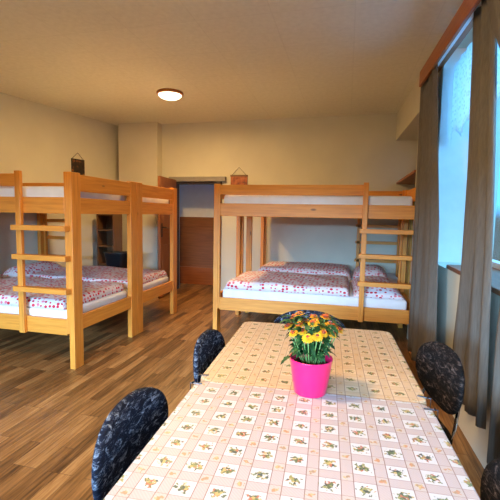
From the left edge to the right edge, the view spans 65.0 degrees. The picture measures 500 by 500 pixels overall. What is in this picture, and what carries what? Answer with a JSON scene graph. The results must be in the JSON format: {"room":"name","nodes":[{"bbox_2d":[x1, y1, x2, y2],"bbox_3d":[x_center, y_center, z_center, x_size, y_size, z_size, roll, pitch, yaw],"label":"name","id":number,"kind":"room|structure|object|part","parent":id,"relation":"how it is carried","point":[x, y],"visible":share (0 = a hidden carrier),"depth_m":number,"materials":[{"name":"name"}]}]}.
{"room":"hostel dormitory room","nodes":[
{"label":"hostel dormitory room","id":0,"kind":"room"},
{"bbox_2d":[0,92,118,274],"bbox_3d":[-4.207,-0.491,3.592,0.120,2.904,8.379,4,6,25],"label":"wall","id":1,"kind":"structure","parent":0,"point":[40,141],"depth_m":5.86,"materials":[{"name":"paint"}]},
{"bbox_2d":[71,156,84,174],"bbox_3d":[-2.770,-1.362,6.322,0.018,0.403,0.250,4,6,25],"label":"picture","id":2,"kind":"object","parent":1,"relation":"hanging from","point":[77,165],"visible":0.65,"depth_m":6.32,"materials":[{"name":"brown wood"}]},
{"bbox_2d":[118,122,161,269],"bbox_3d":[-1.940,-0.766,7.043,0.745,2.904,0.270,2,5,14],"label":"wall","id":3,"kind":"structure","parent":0,"point":[139,144],"depth_m":6.86,"materials":[{"name":"paint"}]},
{"bbox_2d":[180,185,213,216],"bbox_3d":[-0.708,-1.227,7.469,3.800,1.210,0.080,2,5,14],"label":"wall","id":4,"kind":"structure","parent":0,"point":[195,200],"depth_m":7.53,"materials":[{"name":"paint"}]},
{"bbox_2d":[180,217,213,267],"bbox_3d":[-0.732,-0.145,7.554,3.800,0.960,0.110,2,5,14],"label":"trim","id":5,"kind":"structure","parent":4,"relation":"attached to","point":[196,233],"depth_m":7.57,"materials":[{"name":"brown wood"}]},
{"bbox_2d":[0,0,463,125],"bbox_3d":[-1.571,-1.893,2.962,7.800,0.100,8.500,2,5,14],"label":"ceiling","id":6,"kind":"structure","parent":0,"point":[107,61],"depth_m":3.81,"materials":[{"name":"white paint"}]},
{"bbox_2d":[156,88,183,100],"bbox_3d":[-1.027,-1.979,5.040,0.344,0.089,0.344,2,5,14],"label":"ceiling lamp","id":7,"kind":"object","parent":6,"relation":"attached to","point":[170,94],"visible":1,"depth_m":4.94,"materials":[{"name":"white metal"}]},
{"bbox_3d":[-1.027,-1.964,5.041,0.298,0.059,0.298,2,5,14],"label":"lamp shade","id":8,"kind":"part","parent":7,"relation":"part of","materials":[{"name":"beige"}]},
{"bbox_2d":[0,283,483,499],"bbox_3d":[-1.472,1.043,3.865,7.800,0.100,9.800,2,5,14],"label":"floor","id":9,"kind":"structure","parent":0,"point":[53,414],"depth_m":3.16,"materials":[{"name":"brown wood"}]},
{"bbox_2d":[0,170,137,369],"bbox_3d":[-2.418,0.105,4.040,2.145,1.700,1.115,2,5,14],"label":"bunk bed","id":10,"kind":"object","parent":9,"relation":"on","point":[71,205],"visible":0.89,"depth_m":3.41,"materials":[{"name":"brown wood"}]},
{"bbox_3d":[-2.728,-0.637,3.565,1.561,0.105,0.028,2,5,14],"label":"guard rail","id":11,"kind":"part","parent":10,"relation":"part of","materials":[{"name":"brown wood"}]},
{"bbox_3d":[-2.275,-0.719,4.489,1.997,0.095,0.028,2,5,14],"label":"guard rail","id":12,"kind":"part","parent":10,"relation":"part of","materials":[{"name":"brown wood"}]},
{"bbox_2d":[0,186,125,200],"bbox_3d":[-2.398,-0.530,4.016,1.955,0.178,0.970,2,5,14],"label":"mattress","id":13,"kind":"object","parent":10,"relation":"on","point":[5,191],"visible":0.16,"depth_m":3.41,"materials":[{"name":"white fabric"}]},
{"bbox_2d":[0,290,126,318],"bbox_3d":[-2.417,0.496,4.110,1.955,0.098,0.970,2,5,14],"label":"mattress","id":14,"kind":"object","parent":10,"relation":"on","point":[108,299],"visible":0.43,"depth_m":3.57,"materials":[{"name":"white fabric"}]},
{"bbox_2d":[0,276,124,309],"bbox_3d":[-2.207,0.406,4.051,1.466,0.096,0.984,2,5,14],"label":"duvet","id":15,"kind":"object","parent":14,"relation":"on","point":[93,290],"visible":0.73,"depth_m":3.85,"materials":[{"name":"fabric"}]},
{"bbox_3d":[-1.515,0.188,3.382,0.074,1.690,0.118,2,5,14],"label":"post","id":16,"kind":"part","parent":10,"relation":"part of","materials":[{"name":"brown wood"}]},
{"bbox_3d":[-1.377,-0.609,3.757,0.030,0.142,0.809,2,5,14],"label":"rail","id":17,"kind":"part","parent":10,"relation":"part of","materials":[{"name":"brown wood"}]},
{"bbox_3d":[-1.294,0.110,4.279,0.074,1.690,0.118,2,5,14],"label":"post","id":18,"kind":"part","parent":10,"relation":"part of","materials":[{"name":"brown wood"}]},
{"bbox_2d":[37,182,176,333],"bbox_3d":[-2.150,0.011,5.126,2.145,1.700,1.115,2,5,14],"label":"bunk bed","id":19,"kind":"object","parent":9,"relation":"on","point":[147,191],"visible":0.27,"depth_m":4.93,"materials":[{"name":"brown wood"}]},
{"bbox_3d":[-3.053,-0.061,5.785,0.074,1.690,0.118,2,5,14],"label":"post","id":20,"kind":"part","parent":19,"relation":"part of","materials":[{"name":"brown wood"}]},
{"bbox_2d":[0,276,168,294],"bbox_3d":[-2.166,0.407,5.128,1.955,0.098,0.970,2,5,14],"label":"mattress","id":21,"kind":"object","parent":19,"relation":"on","point":[154,283],"visible":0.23,"depth_m":4.95,"materials":[{"name":"white fabric"}]},
{"bbox_2d":[0,261,62,277],"bbox_3d":[-2.888,0.246,5.271,0.408,0.168,0.781,3,5,17],"label":"pillow","id":22,"kind":"object","parent":21,"relation":"on","point":[35,267],"visible":0.56,"depth_m":5.10,"materials":[{"name":"fabric"}]},
{"bbox_2d":[27,266,167,287],"bbox_3d":[-1.940,0.317,5.065,1.445,0.100,0.980,2,5,14],"label":"duvet","id":23,"kind":"object","parent":21,"relation":"on","point":[89,273],"visible":0.58,"depth_m":4.86,"materials":[{"name":"fabric"}]},
{"bbox_3d":[-1.264,0.099,4.399,0.074,1.690,0.118,2,5,14],"label":"post","id":24,"kind":"part","parent":19,"relation":"part of","materials":[{"name":"brown wood"}]},
{"bbox_2d":[126,196,168,203],"bbox_3d":[-2.147,-0.618,5.034,1.955,0.178,0.970,2,5,14],"label":"mattress","id":25,"kind":"object","parent":19,"relation":"on","point":[150,200],"visible":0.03,"depth_m":4.86,"materials":[{"name":"white fabric"}]},
{"bbox_3d":[-1.126,-0.697,4.775,0.030,0.142,0.809,2,5,14],"label":"rail","id":26,"kind":"part","parent":19,"relation":"part of","materials":[{"name":"brown wood"}]},
{"bbox_3d":[-1.043,0.021,5.296,0.074,1.690,0.118,2,5,14],"label":"post","id":27,"kind":"part","parent":19,"relation":"part of","materials":[{"name":"brown wood"}]},
{"bbox_2d":[96,214,122,265],"bbox_3d":[-2.386,0.051,6.692,0.320,1.325,0.260,2,5,14],"label":"shelf","id":28,"kind":"object","parent":9,"relation":"on","point":[109,226],"visible":0.58,"depth_m":6.65,"materials":[{"name":"brown wood"}]},
{"bbox_3d":[-2.530,0.045,6.727,0.025,1.325,0.260,2,5,14],"label":"panel","id":29,"kind":"part","parent":28,"relation":"part of","materials":[{"name":"brown wood"}]},
{"bbox_3d":[-2.356,0.003,6.809,0.270,1.200,0.012,2,5,14],"label":"panel","id":30,"kind":"part","parent":28,"relation":"part of","materials":[{"name":"brown wood"}]},
{"bbox_3d":[-2.243,0.057,6.657,0.025,1.325,0.260,2,5,14],"label":"panel","id":31,"kind":"part","parent":28,"relation":"part of","materials":[{"name":"brown wood"}]},
{"bbox_2d":[91,387,167,499],"bbox_3d":[-0.202,0.860,1.203,0.421,0.799,0.455,2,5,11],"label":"upholstered chair","id":32,"kind":"object","parent":9,"relation":"on","point":[133,422],"visible":0.43,"depth_m":1.16,"materials":[{"name":"blue fabric"}]},
{"bbox_2d":[180,266,212,284],"bbox_3d":[-0.752,0.500,7.579,3.800,0.330,0.180,2,5,14],"label":"trim","id":33,"kind":"structure","parent":9,"relation":"on","point":[188,274],"depth_m":7.55,"materials":[{"name":"brown wood"}]},
{"bbox_2d":[193,329,224,384],"bbox_3d":[-0.037,0.801,1.881,0.421,0.799,0.455,2,5,11],"label":"upholstered chair","id":34,"kind":"object","parent":9,"relation":"on","point":[210,343],"visible":0.28,"depth_m":1.84,"materials":[{"name":"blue fabric"}]},
{"bbox_2d":[273,310,344,327],"bbox_3d":[0.307,0.776,2.218,0.455,0.799,0.421,2,5,14],"label":"upholstered chair","id":35,"kind":"object","parent":9,"relation":"on","point":[280,318],"visible":0.13,"depth_m":2.36,"materials":[{"name":"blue fabric"}]},
{"bbox_2d":[213,182,415,352],"bbox_3d":[0.749,0.114,4.587,2.145,1.700,1.115,2,5,14],"label":"bunk bed","id":36,"kind":"object","parent":9,"relation":"on","point":[365,211],"visible":0.67,"depth_m":4.12,"materials":[{"name":"brown wood"}]},
{"bbox_3d":[-0.359,0.114,4.417,0.074,1.690,0.118,2,5,14],"label":"post","id":37,"kind":"part","parent":36,"relation":"part of","materials":[{"name":"brown wood"}]},
{"bbox_3d":[-0.138,0.036,5.314,0.074,1.690,0.118,2,5,14],"label":"post","id":38,"kind":"part","parent":36,"relation":"part of","materials":[{"name":"brown wood"}]},
{"bbox_3d":[0.422,-0.630,4.115,1.526,0.105,0.028,2,5,14],"label":"guard rail","id":39,"kind":"part","parent":36,"relation":"part of","materials":[{"name":"brown wood"}]},
{"bbox_2d":[223,282,406,309],"bbox_3d":[0.750,0.492,4.656,1.955,0.122,0.970,2,5,14],"label":"mattress","id":40,"kind":"object","parent":36,"relation":"on","point":[350,300],"visible":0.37,"depth_m":4.18,"materials":[{"name":"white fabric"}]},
{"bbox_2d":[225,271,348,296],"bbox_3d":[0.487,0.371,4.711,1.365,0.097,0.966,2,5,14],"label":"duvet","id":41,"kind":"object","parent":40,"relation":"on","point":[320,284],"visible":1,"depth_m":4.39,"materials":[{"name":"fabric"}]},
{"bbox_2d":[350,277,359,296],"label":"pillow","id":42,"kind":"object","parent":40,"relation":"on","point":[355,289],"depth_m":4.33,"materials":[{"name":"fabric"}]},
{"bbox_2d":[365,276,392,282],"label":"pillow","id":43,"kind":"object","parent":40,"relation":"on","point":[367,278],"depth_m":4.50,"materials":[{"name":"fabric"}]},
{"bbox_2d":[364,287,403,299],"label":"pillow","id":44,"kind":"object","parent":40,"relation":"on","point":[382,293],"depth_m":4.04,"materials":[{"name":"fabric"}]},
{"bbox_2d":[224,195,412,205],"bbox_3d":[0.769,-0.521,4.563,1.955,0.178,0.970,2,5,14],"label":"mattress","id":45,"kind":"object","parent":36,"relation":"on","point":[246,199],"visible":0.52,"depth_m":4.08,"materials":[{"name":"white fabric"}]},
{"bbox_3d":[0.892,-0.711,5.035,1.997,0.095,0.028,2,5,14],"label":"guard rail","id":46,"kind":"part","parent":36,"relation":"part of","materials":[{"name":"brown wood"}]},
{"bbox_3d":[1.873,0.118,4.825,0.074,1.690,0.118,2,5,14],"label":"post","id":47,"kind":"part","parent":36,"relation":"part of","materials":[{"name":"brown wood"}]},
{"bbox_3d":[1.790,-0.600,4.304,0.030,0.142,0.809,2,5,14],"label":"rail","id":48,"kind":"part","parent":36,"relation":"part of","materials":[{"name":"brown wood"}]},
{"bbox_2d":[245,202,413,325],"bbox_3d":[1.119,0.021,5.671,2.145,1.700,1.115,2,5,14],"label":"bunk bed","id":49,"kind":"object","parent":9,"relation":"on","point":[249,226],"visible":0.08,"depth_m":5.89,"materials":[{"name":"brown wood"}]},
{"bbox_3d":[-0.005,0.027,5.434,0.074,1.690,0.118,2,5,14],"label":"post","id":50,"kind":"part","parent":49,"relation":"part of","materials":[{"name":"brown wood"}]},
{"bbox_3d":[0.216,-0.051,6.330,0.074,1.690,0.118,2,5,14],"label":"post","id":51,"kind":"part","parent":49,"relation":"part of","materials":[{"name":"brown wood"}]},
{"bbox_2d":[348,271,397,282],"bbox_3d":[1.104,0.406,5.672,1.955,0.122,0.970,2,5,14],"label":"mattress","id":52,"kind":"object","parent":49,"relation":"on","point":[391,276],"visible":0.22,"depth_m":5.44,"materials":[{"name":"white fabric"}]},
{"bbox_2d":[257,261,350,279],"bbox_3d":[0.811,0.266,5.763,1.305,0.127,0.903,2,5,14],"label":"duvet","id":53,"kind":"object","parent":52,"relation":"on","point":[313,268],"visible":0.82,"depth_m":5.46,"materials":[{"name":"fabric"}]},
{"bbox_2d":[352,264,387,278],"bbox_3d":[1.691,0.288,5.538,0.464,0.156,0.801,3,5,16],"label":"pillow","id":54,"kind":"object","parent":52,"relation":"on","point":[370,269],"visible":0.64,"depth_m":5.26,"materials":[{"name":"fabric"}]},
{"bbox_3d":[2.227,0.031,5.841,0.074,1.690,0.118,2,5,14],"label":"post","id":55,"kind":"part","parent":49,"relation":"part of","materials":[{"name":"brown wood"}]},
{"bbox_3d":[2.006,0.109,4.945,0.074,1.690,0.118,2,5,14],"label":"post","id":56,"kind":"part","parent":49,"relation":"part of","materials":[{"name":"brown wood"}]},
{"bbox_2d":[415,341,464,444],"bbox_3d":[0.679,0.822,1.792,0.421,0.799,0.455,1,5,2],"label":"upholstered chair","id":57,"kind":"object","parent":9,"relation":"on","point":[440,371],"visible":0.46,"depth_m":1.71,"materials":[{"name":"black fabric"}]},
{"bbox_3d":[0.666,0.766,1.788,0.380,0.055,0.440,1,5,2],"label":"seat","id":58,"kind":"part","parent":57,"relation":"part of","materials":[{"name":"black fabric"}]},
{"bbox_3d":[0.838,0.929,1.629,0.053,0.622,0.059,4,6,29],"label":"leg","id":59,"kind":"part","parent":57,"relation":"part of","materials":[{"name":"silver metal"}]},
{"bbox_2d":[480,459,499,499],"bbox_3d":[0.433,0.899,0.908,0.421,0.799,0.455,2,5,13],"label":"upholstered chair","id":60,"kind":"object","parent":9,"relation":"on","point":[490,480],"visible":1,"depth_m":1.01,"materials":[{"name":"black fabric"}]},
{"bbox_3d":[0.277,0.839,1.837,0.786,0.742,0.821,2,5,11],"label":"dining table","id":61,"kind":"object","parent":9,"relation":"on","visible":0,"materials":[{"name":"patterned tablecloth fabric"},{"name":"wood"}]},
{"bbox_2d":[201,322,426,405],"bbox_3d":[0.283,0.506,1.806,0.822,0.085,0.853,2,5,11],"label":"tablecloth","id":62,"kind":"object","parent":61,"relation":"on","point":[367,363],"visible":0.62,"depth_m":1.64,"materials":[{"name":"beige fabric"}]},
{"bbox_2d":[197,373,208,382],"bbox_3d":[-0.180,0.492,1.509,0.044,0.036,0.012,1,5,-3],"label":"clip","id":63,"kind":"object","parent":62,"relation":"attached to","point":[199,374],"visible":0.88,"depth_m":1.50,"materials":[{"name":"metal"}]},
{"bbox_2d":[417,395,430,407],"bbox_3d":[0.601,0.521,1.356,0.044,0.036,0.012,4,6,31],"label":"clip","id":64,"kind":"object","parent":62,"relation":"attached to","point":[427,397],"visible":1,"depth_m":1.35,"materials":[{"name":"metal"}]},
{"bbox_3d":[0.078,0.927,0.833,0.786,0.742,1.176,2,5,11],"label":"dining table","id":65,"kind":"object","parent":9,"relation":"on","visible":0,"materials":[{"name":"wood"},{"name":"printed cloth"}]},
{"bbox_2d":[103,381,479,499],"bbox_3d":[0.084,0.592,0.803,0.822,0.085,1.212,2,5,11],"label":"tablecloth","id":66,"kind":"object","parent":65,"relation":"on","point":[222,441],"visible":0.97,"depth_m":1.03,"materials":[{"name":"fabric"}]},
{"bbox_2d":[280,311,343,397],"bbox_3d":[0.214,0.358,1.373,0.218,0.282,0.208,2,5,14],"label":"flower pot","id":67,"kind":"object","parent":66,"relation":"on","point":[311,366],"visible":1,"depth_m":1.32,"materials":[{"name":"pink plastic"}]},
{"bbox_3d":[0.132,0.263,1.353,0.030,0.021,0.034,2,5,14],"label":"flower","id":68,"kind":"part","parent":67,"relation":"part of","materials":[{"name":"yellow plant"}]},
{"bbox_3d":[0.147,0.280,1.323,0.033,0.021,0.033,2,5,14],"label":"flower","id":69,"kind":"part","parent":67,"relation":"part of","materials":[{"name":"yellow plant"}]},
{"bbox_3d":[0.170,0.255,1.346,0.038,0.019,0.039,2,5,14],"label":"flower","id":70,"kind":"part","parent":67,"relation":"part of","materials":[{"name":"yellow plant"}]},
{"bbox_3d":[0.176,0.272,1.309,0.031,0.019,0.029,2,5,14],"label":"flower","id":71,"kind":"part","parent":67,"relation":"part of","materials":[{"name":"yellow plant"}]},
{"bbox_3d":[0.189,0.287,1.284,0.042,0.025,0.037,2,5,14],"label":"flower","id":72,"kind":"part","parent":67,"relation":"part of","materials":[{"name":"yellow plant"}]},
{"bbox_3d":[0.212,0.436,1.379,0.150,0.126,0.150,2,5,14],"label":"pot","id":73,"kind":"part","parent":67,"relation":"part of","materials":[{"name":"pink plastic"}]},
{"bbox_3d":[0.209,0.242,1.306,0.036,0.019,0.033,2,5,14],"label":"flower","id":74,"kind":"part","parent":67,"relation":"part of","materials":[{"name":"yellow plant"}]},
{"bbox_3d":[0.214,0.325,1.367,0.167,0.181,0.156,6,7,45],"label":"stem","id":75,"kind":"part","parent":67,"relation":"part of","materials":[{"name":"green plant"}]},
{"bbox_3d":[0.219,0.282,1.280,0.039,0.024,0.034,2,5,14],"label":"flower","id":76,"kind":"part","parent":67,"relation":"part of","materials":[{"name":"yellow plant"}]},
{"bbox_3d":[0.241,0.274,1.293,0.033,0.020,0.031,2,5,14],"label":"flower","id":77,"kind":"part","parent":67,"relation":"part of","materials":[{"name":"yellow plant"}]},
{"bbox_3d":[0.257,0.229,1.350,0.035,0.018,0.036,2,5,14],"label":"flower","id":78,"kind":"part","parent":67,"relation":"part of","materials":[{"name":"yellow plant"}]},
{"bbox_3d":[0.301,0.271,1.333,0.033,0.024,0.038,2,5,14],"label":"flower","id":79,"kind":"part","parent":67,"relation":"part of","materials":[{"name":"yellow plant"}]},
{"bbox_2d":[424,407,438,418],"bbox_3d":[0.583,0.526,1.266,0.044,0.036,0.012,2,5,14],"label":"clip","id":80,"kind":"object","parent":66,"relation":"attached to","point":[434,409],"visible":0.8,"depth_m":1.26,"materials":[{"name":"metal"}]},
{"bbox_3d":[-2.223,0.529,6.280,0.620,0.455,0.320,2,5,14],"label":"wooden stool","id":81,"kind":"object","parent":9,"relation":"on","visible":0},
{"bbox_2d":[103,251,126,267],"bbox_3d":[-2.099,0.166,6.218,0.435,0.283,0.300,2,5,14],"label":"tub","id":82,"kind":"object","parent":81,"relation":"on","point":[113,258],"visible":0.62,"depth_m":6.10,"materials":[{"name":"black plastic"}]},
{"bbox_2d":[162,113,417,290],"bbox_3d":[0.257,-0.682,6.569,5.665,2.904,0.140,3,5,15],"label":"wall","id":83,"kind":"structure","parent":0,"point":[347,149],"depth_m":6.32,"materials":[{"name":"paint"}]},
{"bbox_2d":[158,176,175,297],"bbox_3d":[-1.331,-0.221,6.505,0.112,1.920,0.740,2,5,9],"label":"door","id":84,"kind":"structure","parent":83,"relation":"in","point":[163,220],"depth_m":6.30,"materials":[{"name":"brown wood"}]},
{"bbox_3d":[-1.349,-0.317,6.234,0.072,0.220,0.146,2,5,9],"label":"handle","id":85,"kind":"part","parent":84,"relation":"part of","materials":[{"name":"black metal"}]},
{"bbox_2d":[169,177,226,288],"bbox_3d":[-0.902,-0.272,6.897,1.030,1.985,0.240,2,5,14],"label":"door frame","id":86,"kind":"structure","parent":83,"relation":"attached to","point":[217,182],"depth_m":6.77,"materials":[{"name":"beige wood"}]},
{"bbox_2d":[230,167,247,184],"bbox_3d":[-0.183,-1.201,6.561,0.300,0.363,0.022,2,5,14],"label":"plaque","id":87,"kind":"object","parent":83,"relation":"attached to","point":[235,179],"visible":0.81,"depth_m":6.55,"materials":[{"name":"brown wood"}]},
{"bbox_2d":[396,27,499,468],"bbox_3d":[1.633,-0.253,2.180,0.798,2.904,8.240,2,5,14],"label":"wall","id":88,"kind":"structure","parent":0,"point":[407,127],"depth_m":3.02,"materials":[{"name":"paint"}]},
{"bbox_2d":[396,170,415,183],"bbox_3d":[2.320,-0.921,5.022,0.660,0.030,1.640,2,5,14],"label":"shelf","id":89,"kind":"object","parent":88,"relation":"attached to","point":[410,178],"visible":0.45,"depth_m":5.14,"materials":[{"name":"brown wood"}]},
{"bbox_2d":[408,64,438,360],"bbox_3d":[1.462,-0.256,3.266,0.077,2.465,1.100,2,5,14],"label":"curtain","id":90,"kind":"object","parent":88,"relation":"hanging from","point":[424,275],"visible":0.93,"depth_m":3.18,"materials":[{"name":"grey fabric"}]},
{"bbox_2d":[419,0,480,86],"bbox_3d":[1.307,-1.407,2.121,0.156,0.130,2.860,2,5,12],"label":"rail","id":91,"kind":"object","parent":88,"relation":"attached to","point":[461,23],"depth_m":2.70,"materials":[{"name":"brown wood"}]},
{"bbox_3d":[1.283,-1.401,2.132,0.045,0.015,2.830,2,5,12],"label":"curtain rail","id":92,"kind":"part","parent":91,"relation":"part of","materials":[{"name":"white paint"}]},
{"bbox_2d":[438,48,468,262],"bbox_3d":[1.809,-0.788,3.353,0.373,1.800,0.016,2,5,14],"label":"window","id":93,"kind":"structure","parent":88,"relation":"in","point":[453,158],"depth_m":3.37,"materials":[{"name":"glass"}]},
{"bbox_2d":[446,259,499,295],"bbox_3d":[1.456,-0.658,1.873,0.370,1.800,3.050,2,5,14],"label":"window sill","id":94,"kind":"structure","parent":88,"relation":"in","point":[495,281],"depth_m":2.67,"materials":[{"name":"white paint"}]},
{"bbox_3d":[1.656,-0.672,2.060,0.070,1.800,2.590,2,5,14],"label":"frame","id":95,"kind":"part","parent":94,"relation":"part of","materials":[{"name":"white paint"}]},
{"bbox_2d":[453,0,496,428],"bbox_3d":[1.258,-0.229,2.161,0.085,2.325,0.740,2,5,14],"label":"curtain","id":96,"kind":"object","parent":88,"relation":"hanging from","point":[472,323],"visible":0.96,"depth_m":2.10,"materials":[{"name":"grey fabric"}]},
{"bbox_2d":[450,42,499,144],"bbox_3d":[1.407,-1.106,2.140,0.030,0.640,2.400,2,5,14],"label":"lace valance","id":97,"kind":"object","parent":88,"relation":"hanging from","point":[460,114],"visible":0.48,"depth_m":2.99,"materials":[{"name":"white fabric"}]},
{"bbox_2d":[486,0,499,463],"bbox_3d":[1.127,-0.204,1.730,0.075,2.300,1.120,2,5,14],"label":"curtain","id":98,"kind":"object","parent":88,"relation":"hanging from","point":[493,451],"visible":0.94,"depth_m":1.72,"materials":[{"name":"grey fabric"}]}
]}

